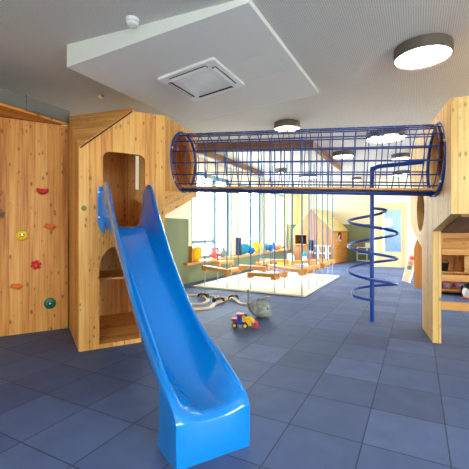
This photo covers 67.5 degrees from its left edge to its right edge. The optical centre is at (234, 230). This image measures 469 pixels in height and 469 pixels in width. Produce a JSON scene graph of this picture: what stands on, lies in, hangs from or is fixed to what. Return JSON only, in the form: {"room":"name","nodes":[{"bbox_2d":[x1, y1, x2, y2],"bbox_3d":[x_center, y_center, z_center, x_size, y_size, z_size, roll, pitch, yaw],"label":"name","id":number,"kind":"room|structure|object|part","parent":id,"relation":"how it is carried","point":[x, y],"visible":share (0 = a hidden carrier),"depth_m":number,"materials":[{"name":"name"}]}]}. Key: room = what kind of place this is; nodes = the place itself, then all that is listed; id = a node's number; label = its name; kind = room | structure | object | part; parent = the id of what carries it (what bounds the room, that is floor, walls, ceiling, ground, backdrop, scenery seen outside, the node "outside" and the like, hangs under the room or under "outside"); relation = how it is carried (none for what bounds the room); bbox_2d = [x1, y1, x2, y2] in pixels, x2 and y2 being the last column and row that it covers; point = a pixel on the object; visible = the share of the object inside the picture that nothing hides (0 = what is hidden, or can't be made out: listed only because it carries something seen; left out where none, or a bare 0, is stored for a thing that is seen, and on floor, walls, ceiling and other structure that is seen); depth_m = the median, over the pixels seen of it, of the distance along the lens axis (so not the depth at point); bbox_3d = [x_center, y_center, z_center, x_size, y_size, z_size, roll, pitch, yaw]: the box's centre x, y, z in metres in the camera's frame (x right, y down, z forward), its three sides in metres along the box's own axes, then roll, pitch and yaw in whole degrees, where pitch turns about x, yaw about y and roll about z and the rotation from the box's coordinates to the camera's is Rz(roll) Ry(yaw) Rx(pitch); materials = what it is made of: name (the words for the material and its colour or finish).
{"room":"indoor playroom","nodes":[
{"label":"indoor playroom","id":0,"kind":"room"},
{"bbox_2d":[64,125,297,284],"bbox_3d":[-1.692,-0.310,8.660,0.400,3.360,20.800,0,0,28],"label":"wall","id":1,"kind":"structure","parent":0,"point":[177,220],"depth_m":9.38,"materials":[{"name":"green paint"}]},
{"bbox_2d":[0,102,67,124],"bbox_3d":[-3.864,-1.506,3.026,0.910,0.035,4.800,0,0,28],"label":"wooden soffit","id":2,"kind":"structure","parent":1,"relation":"attached to","point":[6,110],"depth_m":4.52,"materials":[{"name":"brown wood"}]},
{"bbox_2d":[0,87,69,124],"bbox_3d":[-4.191,-1.615,2.373,0.914,0.210,6.340,0,0,28],"label":"air duct","id":3,"kind":"object","parent":2,"relation":"on","point":[25,102],"visible":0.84,"depth_m":4.52,"materials":[{"name":"grey metal"}]},
{"bbox_2d":[184,249,288,265],"bbox_3d":[0.495,0.850,12.516,0.320,0.060,7.940,0,0,28],"label":"window sill","id":4,"kind":"structure","parent":1,"relation":"attached to","point":[279,250],"depth_m":10.86,"materials":[{"name":"brown wood"}]},
{"bbox_2d":[189,246,192,261],"bbox_3d":[-1.218,0.610,9.225,0.280,0.420,0.040,0,0,28],"label":"board","id":5,"kind":"object","parent":4,"relation":"on","point":[190,247],"visible":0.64,"depth_m":9.16,"materials":[{"name":"brown wood"}]},
{"bbox_2d":[193,246,201,260],"bbox_3d":[-1.036,0.620,9.574,0.195,0.399,0.404,0,0,33],"label":"cushion","id":6,"kind":"object","parent":4,"relation":"on","point":[197,251],"visible":0.8,"depth_m":9.48,"materials":[{"name":"yellow fabric"}]},
{"bbox_2d":[209,247,220,257],"bbox_3d":[-0.589,0.655,10.606,0.352,0.352,0.345,0,0,28],"label":"ball","id":7,"kind":"object","parent":4,"relation":"on","point":[214,250],"visible":0.88,"depth_m":10.54,"materials":[{"name":"red plastic"}]},
{"bbox_2d":[220,247,225,256],"bbox_3d":[-0.364,0.660,11.104,0.220,0.320,0.220,0,0,28],"label":"vase","id":8,"kind":"object","parent":4,"relation":"on","point":[223,251],"visible":0.89,"depth_m":11.03,"materials":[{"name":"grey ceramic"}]},
{"bbox_2d":[236,237,241,254],"bbox_3d":[0.155,0.520,11.949,0.200,0.600,0.060,0,0,28],"label":"board","id":9,"kind":"object","parent":4,"relation":"on","point":[240,238],"visible":0.81,"depth_m":11.91,"materials":[{"name":"blue"}]},
{"bbox_2d":[242,243,248,253],"bbox_3d":[0.330,0.620,12.199,0.404,0.388,0.238,0,0,-43],"label":"cushion","id":10,"kind":"object","parent":4,"relation":"on","point":[245,247],"visible":0.7,"depth_m":12.12,"materials":[{"name":"teal fabric"}]},
{"bbox_2d":[247,245,254,253],"bbox_3d":[0.551,0.662,12.555,0.247,0.320,0.452,0,0,42],"label":"plush animal","id":11,"kind":"object","parent":4,"relation":"on","point":[252,248],"visible":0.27,"depth_m":12.49},
{"bbox_2d":[251,240,262,252],"bbox_3d":[0.827,0.578,13.091,0.377,0.488,0.689,0,0,17],"label":"plush animal","id":12,"kind":"object","parent":4,"relation":"on","point":[254,245],"visible":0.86,"depth_m":12.85},
{"bbox_2d":[265,240,273,250],"bbox_3d":[1.450,0.593,14.304,0.260,0.457,0.558,0,0,38],"label":"plush animal","id":13,"kind":"object","parent":4,"relation":"on","point":[267,246],"visible":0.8,"depth_m":14.12},
{"bbox_2d":[189,180,285,255],"bbox_3d":[0.454,-0.400,12.999,0.200,2.560,8.320,0,0,28],"label":"piers","id":14,"kind":"object","parent":1,"relation":"attached to","point":[234,195],"visible":0.2,"depth_m":12.04,"materials":[{"name":"beige paint"}]},
{"bbox_2d":[191,173,228,259],"bbox_3d":[-0.725,-0.430,10.637,0.070,2.500,2.200,0,0,28],"label":"window","id":15,"kind":"structure","parent":14,"relation":"attached to","point":[212,241],"depth_m":10.73,"materials":[{"name":"paint"}]},
{"bbox_2d":[239,183,260,246],"bbox_3d":[0.533,-0.430,13.054,0.070,2.500,2.050,0,0,28],"label":"window","id":16,"kind":"structure","parent":14,"relation":"attached to","point":[239,183],"depth_m":13.04,"materials":[{"name":"glass"}]},
{"bbox_2d":[267,193,283,250],"bbox_3d":[1.814,-0.430,15.515,0.070,2.500,2.200,0,0,28],"label":"window","id":17,"kind":"structure","parent":14,"relation":"attached to","point":[276,195],"depth_m":15.52,"materials":[{"name":"paint"}]},
{"bbox_2d":[0,260,468,468],"bbox_3d":[2.831,1.470,6.305,10.600,0.200,20.800,0,0,28],"label":"floor","id":18,"kind":"structure","parent":0,"point":[327,386],"depth_m":3.05,"materials":[{"name":"tile"}]},
{"bbox_2d":[0,117,67,336],"bbox_3d":[-3.133,-0.055,4.523,1.780,2.850,0.041,0,0,-30],"label":"wall","id":19,"kind":"structure","parent":18,"relation":"on","point":[33,155],"depth_m":4.74,"materials":[{"name":"brown wood"}]},
{"bbox_2d":[0,209,4,217],"bbox_3d":[-3.037,-0.220,4.535,0.130,0.132,0.060,0,0,-30],"label":"hold","id":20,"kind":"object","parent":19,"relation":"attached to","point":[2,213],"visible":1,"depth_m":4.54,"materials":[{"name":"orange plastic"}]},
{"bbox_2d":[9,283,23,289],"bbox_3d":[-2.871,0.733,4.628,0.175,0.084,0.090,0,0,-30],"label":"hold","id":21,"kind":"object","parent":19,"relation":"attached to","point":[18,286],"visible":1,"depth_m":4.61,"materials":[{"name":"orange plastic"}]},
{"bbox_2d":[15,229,27,240],"bbox_3d":[-2.819,0.053,4.655,0.150,0.150,0.046,0,0,-30],"label":"hold","id":22,"kind":"object","parent":19,"relation":"attached to","point":[21,234],"visible":1,"depth_m":4.64,"materials":[{"name":"yellow plastic"}]},
{"bbox_2d":[31,260,40,269],"bbox_3d":[-2.681,0.461,4.740,0.130,0.132,0.060,0,0,-30],"label":"hold","id":23,"kind":"object","parent":19,"relation":"attached to","point":[35,265],"visible":1,"depth_m":4.72,"materials":[{"name":"red plastic"}]},
{"bbox_2d":[36,188,48,194],"bbox_3d":[-2.612,-0.537,4.772,0.151,0.085,0.076,0,0,-30],"label":"hold","id":24,"kind":"object","parent":19,"relation":"attached to","point":[40,191],"visible":1,"depth_m":4.75,"materials":[{"name":"red plastic"}]},
{"bbox_2d":[44,298,55,308],"bbox_3d":[-2.533,0.993,4.820,0.150,0.150,0.046,0,0,-30],"label":"hold","id":25,"kind":"object","parent":19,"relation":"attached to","point":[49,303],"visible":1,"depth_m":4.81,"materials":[{"name":"green plastic"}]},
{"bbox_2d":[44,224,55,229],"bbox_3d":[-2.530,-0.057,4.825,0.175,0.084,0.090,0,0,-30],"label":"hold","id":26,"kind":"object","parent":19,"relation":"attached to","point":[48,226],"visible":1,"depth_m":4.80,"materials":[{"name":"orange plastic"}]},
{"bbox_2d":[67,108,196,351],"bbox_3d":[-1.354,-0.130,5.071,1.817,3.000,1.511,0,0,-30],"label":"tower","id":27,"kind":"object","parent":18,"relation":"on","point":[103,147],"visible":0.62,"depth_m":4.43,"materials":[{"name":"brown wood"}]},
{"bbox_3d":[-2.133,-0.130,4.647,0.035,3.000,1.465,0,0,-30],"label":"panel","id":28,"kind":"part","parent":27,"relation":"part of","materials":[{"name":"brown wood"}]},
{"bbox_2d":[99,270,123,280],"bbox_3d":[-1.837,0.635,5.115,0.945,0.030,0.950,0,0,-30],"label":"shelf","id":29,"kind":"object","parent":27,"relation":"attached to","point":[103,274],"depth_m":5.00,"materials":[{"name":"brown wood"}]},
{"bbox_3d":[-1.334,-0.050,4.243,1.015,2.840,0.035,0,0,-30],"label":"panel","id":30,"kind":"part","parent":27,"relation":"part of","materials":[{"name":"brown wood"}]},
{"bbox_3d":[-1.284,0.420,5.137,0.035,1.900,1.465,0,0,-30],"label":"panel","id":31,"kind":"part","parent":27,"relation":"part of","materials":[{"name":"brown wood"}]},
{"bbox_3d":[-1.723,-0.105,5.710,1.738,2.950,0.035,0,0,-30],"label":"panel","id":32,"kind":"part","parent":27,"relation":"part of","materials":[{"name":"brown wood"}]},
{"bbox_3d":[-0.756,-1.012,5.031,0.035,1.005,1.128,0,0,15],"label":"chamfer panel","id":33,"kind":"part","parent":27,"relation":"part of","materials":[{"name":"brown wood"}]},
{"bbox_3d":[-0.784,-1.010,5.866,0.035,0.960,0.702,0,0,-30],"label":"panel","id":34,"kind":"part","parent":27,"relation":"part of","materials":[{"name":"brown wood"}]},
{"bbox_2d":[170,121,445,197],"bbox_3d":[0.811,-0.903,4.556,3.291,1.018,0.865,0,0,17],"label":"tunnel","id":35,"kind":"object","parent":27,"relation":"attached to","point":[431,192],"visible":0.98,"depth_m":4.43,"materials":[{"name":"blue metal"}]},
{"bbox_3d":[0.774,-0.504,4.504,3.234,0.187,0.032,0,0,17],"label":"rail","id":36,"kind":"part","parent":35,"relation":"part of","materials":[{"name":"metal"}]},
{"bbox_3d":[0.810,-0.504,4.619,3.234,0.187,0.032,0,0,17],"label":"rail","id":37,"kind":"part","parent":35,"relation":"part of","materials":[{"name":"blue metal"}]},
{"bbox_2d":[97,182,249,468],"bbox_3d":[-0.724,0.408,3.171,0.610,1.923,2.430,0,0,-30],"label":"slide","id":38,"kind":"object","parent":18,"relation":"on","point":[204,406],"visible":1,"depth_m":2.64,"materials":[{"name":"blue plastic"}]},
{"bbox_2d":[187,294,209,304],"bbox_3d":[-0.743,1.355,6.950,0.481,0.026,0.986,0,0,-10],"label":"rail","id":39,"kind":"object","parent":18,"relation":"on","point":[203,296],"visible":0.66,"depth_m":6.81,"materials":[{"name":"brown wood"}]},
{"bbox_2d":[197,292,208,297],"bbox_3d":[-0.633,1.290,7.124,0.220,0.100,0.140,0,0,16],"label":"bridge","id":40,"kind":"object","parent":39,"relation":"on","point":[201,293],"visible":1,"depth_m":7.08,"materials":[{"name":"black plastic"}]},
{"bbox_2d":[193,298,230,309],"bbox_3d":[-0.364,1.355,6.522,0.351,0.026,1.322,0,0,38],"label":"rail","id":41,"kind":"object","parent":18,"relation":"on","point":[226,299],"visible":0.72,"depth_m":6.29,"materials":[{"name":"brown wood"}]},
{"bbox_2d":[212,296,224,301],"bbox_3d":[-0.304,1.290,6.679,0.220,0.100,0.140,0,0,-24],"label":"bridge","id":42,"kind":"object","parent":41,"relation":"on","point":[214,299],"visible":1,"depth_m":6.64,"materials":[{"name":"black plastic"}]},
{"bbox_2d":[204,295,247,305],"bbox_3d":[-0.099,1.355,6.994,0.309,0.026,1.308,0,0,-42],"label":"rail","id":43,"kind":"object","parent":18,"relation":"on","point":[237,301],"visible":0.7,"depth_m":6.83,"materials":[{"name":"brown wood"}]},
{"bbox_2d":[228,293,238,298],"bbox_3d":[-0.020,1.290,6.939,0.220,0.100,0.140,0,0,-1],"label":"bridge","id":44,"kind":"object","parent":43,"relation":"on","point":[232,294],"visible":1,"depth_m":6.88,"materials":[{"name":"black plastic"}]},
{"bbox_2d":[231,312,257,328],"bbox_3d":[0.149,1.272,5.005,0.380,0.195,0.194,0,0,7],"label":"toy digger","id":45,"kind":"object","parent":18,"relation":"on","point":[242,319],"visible":1,"depth_m":4.96,"materials":[{"name":"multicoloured plastic"}]},
{"bbox_2d":[247,289,271,317],"bbox_3d":[0.396,1.153,5.587,0.400,0.431,0.310,0,0,0],"label":"plush whale","id":46,"kind":"object","parent":18,"relation":"on","point":[259,308],"visible":1,"depth_m":5.50,"materials":[{"name":"grey fabric"}]},
{"bbox_2d":[193,271,338,296],"bbox_3d":[1.061,1.345,9.510,2.780,0.041,3.650,0,0,28],"label":"play mat","id":47,"kind":"object","parent":18,"relation":"on","point":[265,285],"visible":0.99,"depth_m":8.69,"materials":[{"name":"white fabric"}]},
{"bbox_2d":[287,253,294,259],"bbox_3d":[2.224,1.130,13.938,0.326,0.482,0.240,0,0,28],"label":"floor cushion","id":48,"kind":"object","parent":18,"relation":"on","point":[289,254],"visible":0.42,"depth_m":13.86,"materials":[{"name":"white fabric"}]},
{"bbox_2d":[303,251,307,265],"bbox_3d":[2.701,1.070,13.546,0.300,0.600,0.300,0,0,28],"label":"bottle","id":49,"kind":"object","parent":18,"relation":"on","point":[304,252],"visible":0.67,"depth_m":13.46,"materials":[{"name":"white plastic"}]},
{"bbox_2d":[293,208,347,263],"bbox_3d":[3.857,0.198,15.812,1.880,2.345,2.120,0,0,35],"label":"playhouse","id":50,"kind":"object","parent":18,"relation":"on","point":[340,250],"visible":0.69,"depth_m":15.24,"materials":[{"name":"brown wood"}]},
{"bbox_3d":[3.509,-0.482,16.134,0.940,0.985,2.000,0,0,35],"label":"roof panel","id":51,"kind":"part","parent":50,"relation":"part of","materials":[{"name":"brown wood"}]},
{"bbox_3d":[4.274,-0.482,15.588,0.940,0.985,2.000,0,0,35],"label":"roof panel","id":52,"kind":"part","parent":50,"relation":"part of","materials":[{"name":"brown wood"}]},
{"bbox_2d":[315,245,330,263],"bbox_3d":[3.604,0.978,14.408,0.620,0.785,0.260,0,0,36],"label":"shelf","id":53,"kind":"object","parent":18,"relation":"on","point":[318,246],"visible":0.54,"depth_m":14.38,"materials":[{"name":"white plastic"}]},
{"bbox_2d":[356,247,369,261],"bbox_3d":[5.960,1.045,15.781,0.870,0.650,0.400,0,0,28],"label":"shelf","id":54,"kind":"object","parent":18,"relation":"on","point":[357,253],"visible":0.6,"depth_m":15.76,"materials":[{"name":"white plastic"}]},
{"bbox_2d":[347,161,422,321],"bbox_3d":[2.229,0.168,5.237,1.064,2.405,0.731,0,0,28],"label":"pole","id":55,"kind":"object","parent":18,"relation":"on","point":[371,226],"visible":0.93,"depth_m":5.29,"materials":[{"name":"blue metal"}]},
{"bbox_2d":[402,254,413,282],"bbox_3d":[4.656,0.990,9.334,0.198,0.760,0.324,0,0,-30],"label":"leaning board","id":56,"kind":"object","parent":18,"relation":"on","point":[409,268],"visible":0.99,"depth_m":9.32,"materials":[{"name":"brown wood"}]},
{"bbox_2d":[414,239,421,287],"bbox_3d":[4.507,0.620,8.555,0.240,1.500,0.120,0,0,28],"label":"support post","id":57,"kind":"object","parent":18,"relation":"on","point":[417,248],"visible":0.48,"depth_m":8.52,"materials":[{"name":"brown wood"}]},
{"bbox_2d":[410,96,468,342],"bbox_3d":[3.446,-0.030,4.500,1.790,2.800,2.767,0,0,19],"label":"tower","id":58,"kind":"object","parent":18,"relation":"on","point":[440,223],"visible":0.83,"depth_m":4.26,"materials":[{"name":"brown wood"}]},
{"bbox_3d":[3.891,-0.765,5.792,1.610,1.330,0.035,0,0,19],"label":"panel","id":59,"kind":"part","parent":58,"relation":"part of","materials":[{"name":"beige wood"}]},
{"bbox_3d":[3.002,-0.745,3.209,1.610,1.150,0.035,0,0,19],"label":"panel","id":60,"kind":"part","parent":58,"relation":"part of","materials":[{"name":"beige wood"}]},
{"bbox_2d":[441,255,468,294],"bbox_3d":[5.306,0.930,7.463,1.770,0.880,0.420,0,0,19],"label":"shelf","id":61,"kind":"object","parent":18,"relation":"on","point":[458,264],"visible":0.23,"depth_m":7.77,"materials":[{"name":"brown wood"}]},
{"bbox_2d":[442,260,448,270],"bbox_3d":[4.580,0.747,7.671,0.194,0.247,0.177,0,0,19],"label":"basket","id":62,"kind":"object","parent":61,"relation":"on","point":[444,265],"visible":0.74,"depth_m":7.60,"materials":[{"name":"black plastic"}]},
{"bbox_2d":[442,282,451,288],"bbox_3d":[4.614,1.180,7.649,0.210,0.152,0.220,0,0,19],"label":"cushion","id":63,"kind":"object","parent":61,"relation":"on","point":[448,285],"visible":0.86,"depth_m":7.57,"materials":[{"name":"purple fabric"}]},
{"bbox_2d":[454,282,463,288],"bbox_3d":[4.850,1.180,7.567,0.210,0.152,0.220,0,0,19],"label":"cushion","id":64,"kind":"object","parent":61,"relation":"on","point":[457,285],"visible":0.7,"depth_m":7.51,"materials":[{"name":"purple fabric"}]},
{"bbox_3d":[5.014,0.700,7.351,0.350,0.340,0.018,0,0,19],"label":"door","id":65,"kind":"part","parent":61,"relation":"part of","materials":[{"name":"brown wood"}]},
{"bbox_2d":[461,282,468,298],"bbox_3d":[4.718,1.185,7.117,0.207,0.370,0.240,0,0,-32],"label":"penguin","id":66,"kind":"object","parent":18,"relation":"on","point":[464,289],"visible":0.91,"depth_m":7.08,"materials":[{"name":"black plastic"}]},
{"bbox_2d":[0,0,468,187],"bbox_3d":[2.831,-2.090,6.305,10.600,0.200,20.800,0,0,28],"label":"ceiling","id":67,"kind":"structure","parent":0,"point":[346,48],"depth_m":4.20,"materials":[{"name":"white paint"}]},
{"bbox_2d":[126,15,138,27],"bbox_3d":[-0.957,-1.953,3.294,0.120,0.074,0.120,0,0,28],"label":"smoke detector","id":68,"kind":"object","parent":67,"relation":"attached to","point":[132,21],"visible":1,"depth_m":3.26,"materials":[{"name":"white plastic"}]},
{"bbox_2d":[67,0,318,122],"bbox_3d":[-0.293,-1.870,4.369,2.085,0.240,2.480,0,0,28],"label":"ceiling box","id":69,"kind":"object","parent":67,"relation":"attached to","point":[130,61],"visible":0.85,"depth_m":3.77,"materials":[{"name":"white paint"}]},
{"bbox_2d":[158,57,243,100],"bbox_3d":[-0.389,-1.817,4.295,0.776,0.114,0.777,0,0,28],"label":"air conditioner","id":70,"kind":"object","parent":69,"relation":"attached to","point":[206,78],"visible":1,"depth_m":4.22,"materials":[{"name":"white plastic"}]},
{"bbox_2d":[179,71,224,92],"bbox_3d":[-0.389,-1.824,4.295,0.420,0.022,0.420,-6,-3,27],"label":"grille","id":71,"kind":"object","parent":70,"relation":"attached to","point":[205,81],"depth_m":4.29,"materials":[{"name":"white plastic"}]},
{"bbox_2d":[202,152,229,287],"bbox_3d":[-0.443,-0.333,8.329,0.726,3.315,0.155,0,0,28],"label":"swing","id":72,"kind":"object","parent":67,"relation":"hanging from","point":[205,267],"depth_m":8.24,"materials":[{"name":"brown wood"}]},
{"bbox_3d":[-0.712,1.140,8.466,0.024,0.370,0.024,0,0,-40],"label":"leg rod","id":73,"kind":"part","parent":72,"relation":"part of","materials":[{"name":"metal"}]},
{"bbox_2d":[214,160,233,281],"bbox_3d":[-0.267,-0.333,9.546,0.150,3.315,1.124,0,0,19],"label":"swing","id":74,"kind":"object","parent":67,"relation":"hanging from","point":[217,263],"depth_m":9.96,"materials":[{"name":"brown wood"}]},
{"bbox_2d":[228,152,241,283],"bbox_3d":[-0.016,-0.333,8.504,0.150,3.315,0.679,0,0,24],"label":"beam","id":75,"kind":"structure","parent":67,"relation":"hanging from","point":[234,269],"depth_m":8.74,"materials":[{"name":"brown wood"}]},
{"bbox_2d":[238,151,266,271],"bbox_3d":[0.433,-0.333,8.603,0.704,3.315,0.150,0,0,12],"label":"beam","id":76,"kind":"structure","parent":67,"relation":"hanging from","point":[241,267],"depth_m":8.53,"materials":[{"name":"brown wood"}]},
{"bbox_2d":[247,139,277,292],"bbox_3d":[0.618,-0.333,7.788,0.796,3.315,0.150,0,0,42],"label":"beam","id":77,"kind":"structure","parent":67,"relation":"hanging from","point":[274,276],"depth_m":7.65,"materials":[{"name":"brown wood"}]},
{"bbox_2d":[256,158,273,272],"bbox_3d":[0.908,-0.333,10.093,0.150,3.315,1.182,0,0,26],"label":"beam","id":78,"kind":"structure","parent":67,"relation":"hanging from","point":[259,263],"depth_m":9.61,"materials":[{"name":"brown wood"}]},
{"bbox_2d":[197,141,340,176],"bbox_3d":[1.105,-1.900,9.302,2.590,0.160,4.278,0,0,28],"label":"frame","id":79,"kind":"object","parent":67,"relation":"attached to","point":[286,144],"visible":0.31,"depth_m":7.90,"materials":[{"name":"brown wood"}]},
{"bbox_2d":[260,164,288,263],"bbox_3d":[1.170,-0.333,10.298,0.862,3.315,0.150,0,0,17],"label":"beam","id":80,"kind":"structure","parent":67,"relation":"hanging from","point":[276,260],"depth_m":10.19,"materials":[{"name":"brown wood"}]},
{"bbox_2d":[275,168,287,171],"bbox_3d":[1.502,-1.929,11.220,0.384,0.122,0.384,0,0,28],"label":"ceiling lamp","id":81,"kind":"object","parent":67,"relation":"attached to","point":[276,169],"visible":0.56,"depth_m":11.07,"materials":[{"name":"white"}]},
{"bbox_2d":[277,151,287,287],"bbox_3d":[1.038,-0.333,7.905,0.150,3.315,0.721,0,0,25],"label":"swing","id":82,"kind":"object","parent":67,"relation":"hanging from","point":[284,274],"depth_m":8.16,"materials":[{"name":"brown wood"}]},
{"bbox_2d":[274,119,299,132],"bbox_3d":[0.967,-1.929,6.467,0.479,0.122,0.479,0,0,28],"label":"ceiling lamp","id":83,"kind":"object","parent":67,"relation":"attached to","point":[285,124],"visible":0.77,"depth_m":6.29,"materials":[{"name":"white plastic"}]},
{"bbox_2d":[275,126,298,129],"bbox_3d":[0.967,-1.881,6.467,0.447,0.009,0.447,0,0,27],"label":"diffuser","id":84,"kind":"object","parent":83,"relation":"attached to","point":[276,127],"depth_m":6.37,"materials":[{"name":"white plastic"}]},
{"bbox_2d":[268,134,305,295],"bbox_3d":[1.151,-0.333,8.011,0.150,3.315,1.811,0,0,-16],"label":"beam","id":85,"kind":"structure","parent":67,"relation":"hanging from","point":[302,272],"depth_m":7.23,"materials":[{"name":"brown wood"}]},
{"bbox_3d":[1.384,1.115,7.199,0.024,0.420,0.024,0,0,-40],"label":"leg rod","id":86,"kind":"part","parent":85,"relation":"part of","materials":[{"name":"metal"}]},
{"bbox_2d":[289,151,312,288],"bbox_3d":[1.559,-0.333,8.332,0.150,3.315,0.816,0,0,-24],"label":"swing","id":87,"kind":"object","parent":67,"relation":"hanging from","point":[291,265],"depth_m":8.01,"materials":[{"name":"brown wood"}]},
{"bbox_3d":[1.701,1.140,8.014,0.024,0.370,0.024,0,0,5],"label":"leg rod","id":88,"kind":"part","parent":87,"relation":"part of","materials":[{"name":"metal"}]},
{"bbox_2d":[290,162,313,264],"bbox_3d":[1.903,-0.333,9.916,0.718,3.315,0.150,0,0,-20],"label":"beam","id":89,"kind":"structure","parent":67,"relation":"hanging from","point":[311,260],"depth_m":10.01,"materials":[{"name":"brown wood"}]},
{"bbox_2d":[300,173,315,178],"bbox_3d":[2.593,-1.929,12.384,0.635,0.122,0.635,0,0,28],"label":"ceiling lamp","id":90,"kind":"object","parent":67,"relation":"attached to","point":[306,176],"visible":0.25,"depth_m":12.15,"materials":[{"name":"white"}]},
{"bbox_2d":[303,153,319,285],"bbox_3d":[1.716,-0.333,7.896,0.150,3.315,1.348,0,0,25],"label":"beam","id":91,"kind":"structure","parent":67,"relation":"hanging from","point":[316,266],"depth_m":8.40,"materials":[{"name":"brown wood"}]},
{"bbox_2d":[312,163,334,274],"bbox_3d":[2.661,-0.333,10.514,0.846,3.315,0.150,0,0,-28],"label":"swing","id":92,"kind":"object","parent":67,"relation":"hanging from","point":[332,260],"depth_m":10.35,"materials":[{"name":"brown wood"}]},
{"bbox_2d":[319,157,330,281],"bbox_3d":[2.439,-0.333,9.443,0.150,3.315,0.930,0,0,24],"label":"swing","id":93,"kind":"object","parent":67,"relation":"hanging from","point":[323,264],"depth_m":9.06,"materials":[{"name":"brown wood"}]},
{"bbox_2d":[333,150,354,158],"bbox_3d":[2.755,-1.929,8.870,0.531,0.122,0.531,0,0,28],"label":"ceiling lamp","id":94,"kind":"object","parent":67,"relation":"attached to","point":[347,154],"visible":0.87,"depth_m":8.73,"materials":[{"name":"white plastic"}]},
{"bbox_2d":[334,155,352,157],"bbox_3d":[2.755,-1.881,8.870,0.499,0.009,0.499,0,0,27],"label":"diffuser","id":95,"kind":"object","parent":94,"relation":"attached to","point":[335,156],"depth_m":8.84,"materials":[{"name":"white plastic"}]},
{"bbox_2d":[367,129,406,143],"bbox_3d":[3.079,-1.929,7.135,0.772,0.122,0.772,0,0,28],"label":"ceiling lamp","id":96,"kind":"object","parent":67,"relation":"attached to","point":[374,141],"visible":0.46,"depth_m":6.98,"materials":[{"name":"white plastic"}]},
{"bbox_2d":[367,134,405,142],"bbox_3d":[3.079,-1.881,7.135,0.740,0.009,0.740,0,0,27],"label":"diffuser","id":97,"kind":"object","parent":96,"relation":"attached to","point":[392,139],"depth_m":7.20,"materials":[{"name":"white plastic"}]},
{"bbox_2d":[391,152,408,159],"bbox_3d":[4.324,-1.929,9.116,0.468,0.122,0.468,0,0,28],"label":"ceiling lamp","id":98,"kind":"object","parent":67,"relation":"attached to","point":[404,155],"visible":0.62,"depth_m":8.97,"materials":[{"name":"white plastic"}]},
{"bbox_2d":[392,170,409,175],"bbox_3d":[5.593,-1.929,11.721,0.601,0.122,0.601,0,0,28],"label":"ceiling lamp","id":99,"kind":"object","parent":67,"relation":"attached to","point":[399,170],"visible":0.38,"depth_m":11.51,"materials":[{"name":"white"}]},
{"bbox_2d":[393,33,453,69],"bbox_3d":[2.038,-1.929,3.805,0.575,0.122,0.574,0,0,28],"label":"ceiling lamp","id":100,"kind":"object","parent":67,"relation":"attached to","point":[424,51],"visible":1,"depth_m":3.69,"materials":[{"name":"white plastic"}]},
{"bbox_2d":[395,45,451,68],"bbox_3d":[2.038,-1.881,3.805,0.543,0.009,0.542,0,0,27],"label":"diffuser","id":101,"kind":"object","parent":100,"relation":"attached to","point":[413,56],"depth_m":3.77,"materials":[{"name":"white plastic"}]},
{"bbox_2d":[298,187,369,260],"bbox_3d":[4.903,-0.310,16.782,3.800,3.360,0.300,0,0,28],"label":"wall","id":102,"kind":"structure","parent":0,"point":[345,207],"depth_m":16.35,"materials":[{"name":"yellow paint"}]},
{"bbox_2d":[384,205,400,251],"bbox_3d":[7.350,-0.310,14.607,2.050,3.360,0.100,0,0,28],"label":"wall","id":103,"kind":"structure","parent":0,"point":[391,244],"depth_m":14.87,"materials":[{"name":"paint"}]},
{"bbox_2d":[374,177,416,266],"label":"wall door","id":104,"kind":"structure","parent":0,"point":[411,238],"depth_m":13.13,"materials":[{"name":"beige paint"}]},
{"bbox_2d":[376,203,406,267],"bbox_3d":[5.932,0.160,13.258,1.060,2.420,0.201,0,0,28],"label":"door","id":105,"kind":"structure","parent":104,"relation":"attached to","point":[401,262],"depth_m":13.17,"materials":[{"name":"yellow wood"}]},
{"label":"outside","id":106,"kind":"structure","parent":0,"visible":0},
{"bbox_2d":[384,219,391,225],"bbox_3d":[6.272,-0.350,14.322,0.320,0.320,0.320,0,0,28],"label":"globe lamp","id":107,"kind":"object","parent":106,"point":[388,222],"visible":1,"depth_m":14.21,"materials":[{"name":"white glass"}]},
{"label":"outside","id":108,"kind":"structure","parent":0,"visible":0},
{"bbox_2d":[193,242,280,259],"bbox_3d":[3.463,1.670,6.653,80.000,0.100,75.000,0,0,28],"label":"ground","id":109,"kind":"structure","parent":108,"point":[220,244],"depth_m":36.69,"materials":[{"name":"white"}]}
]}

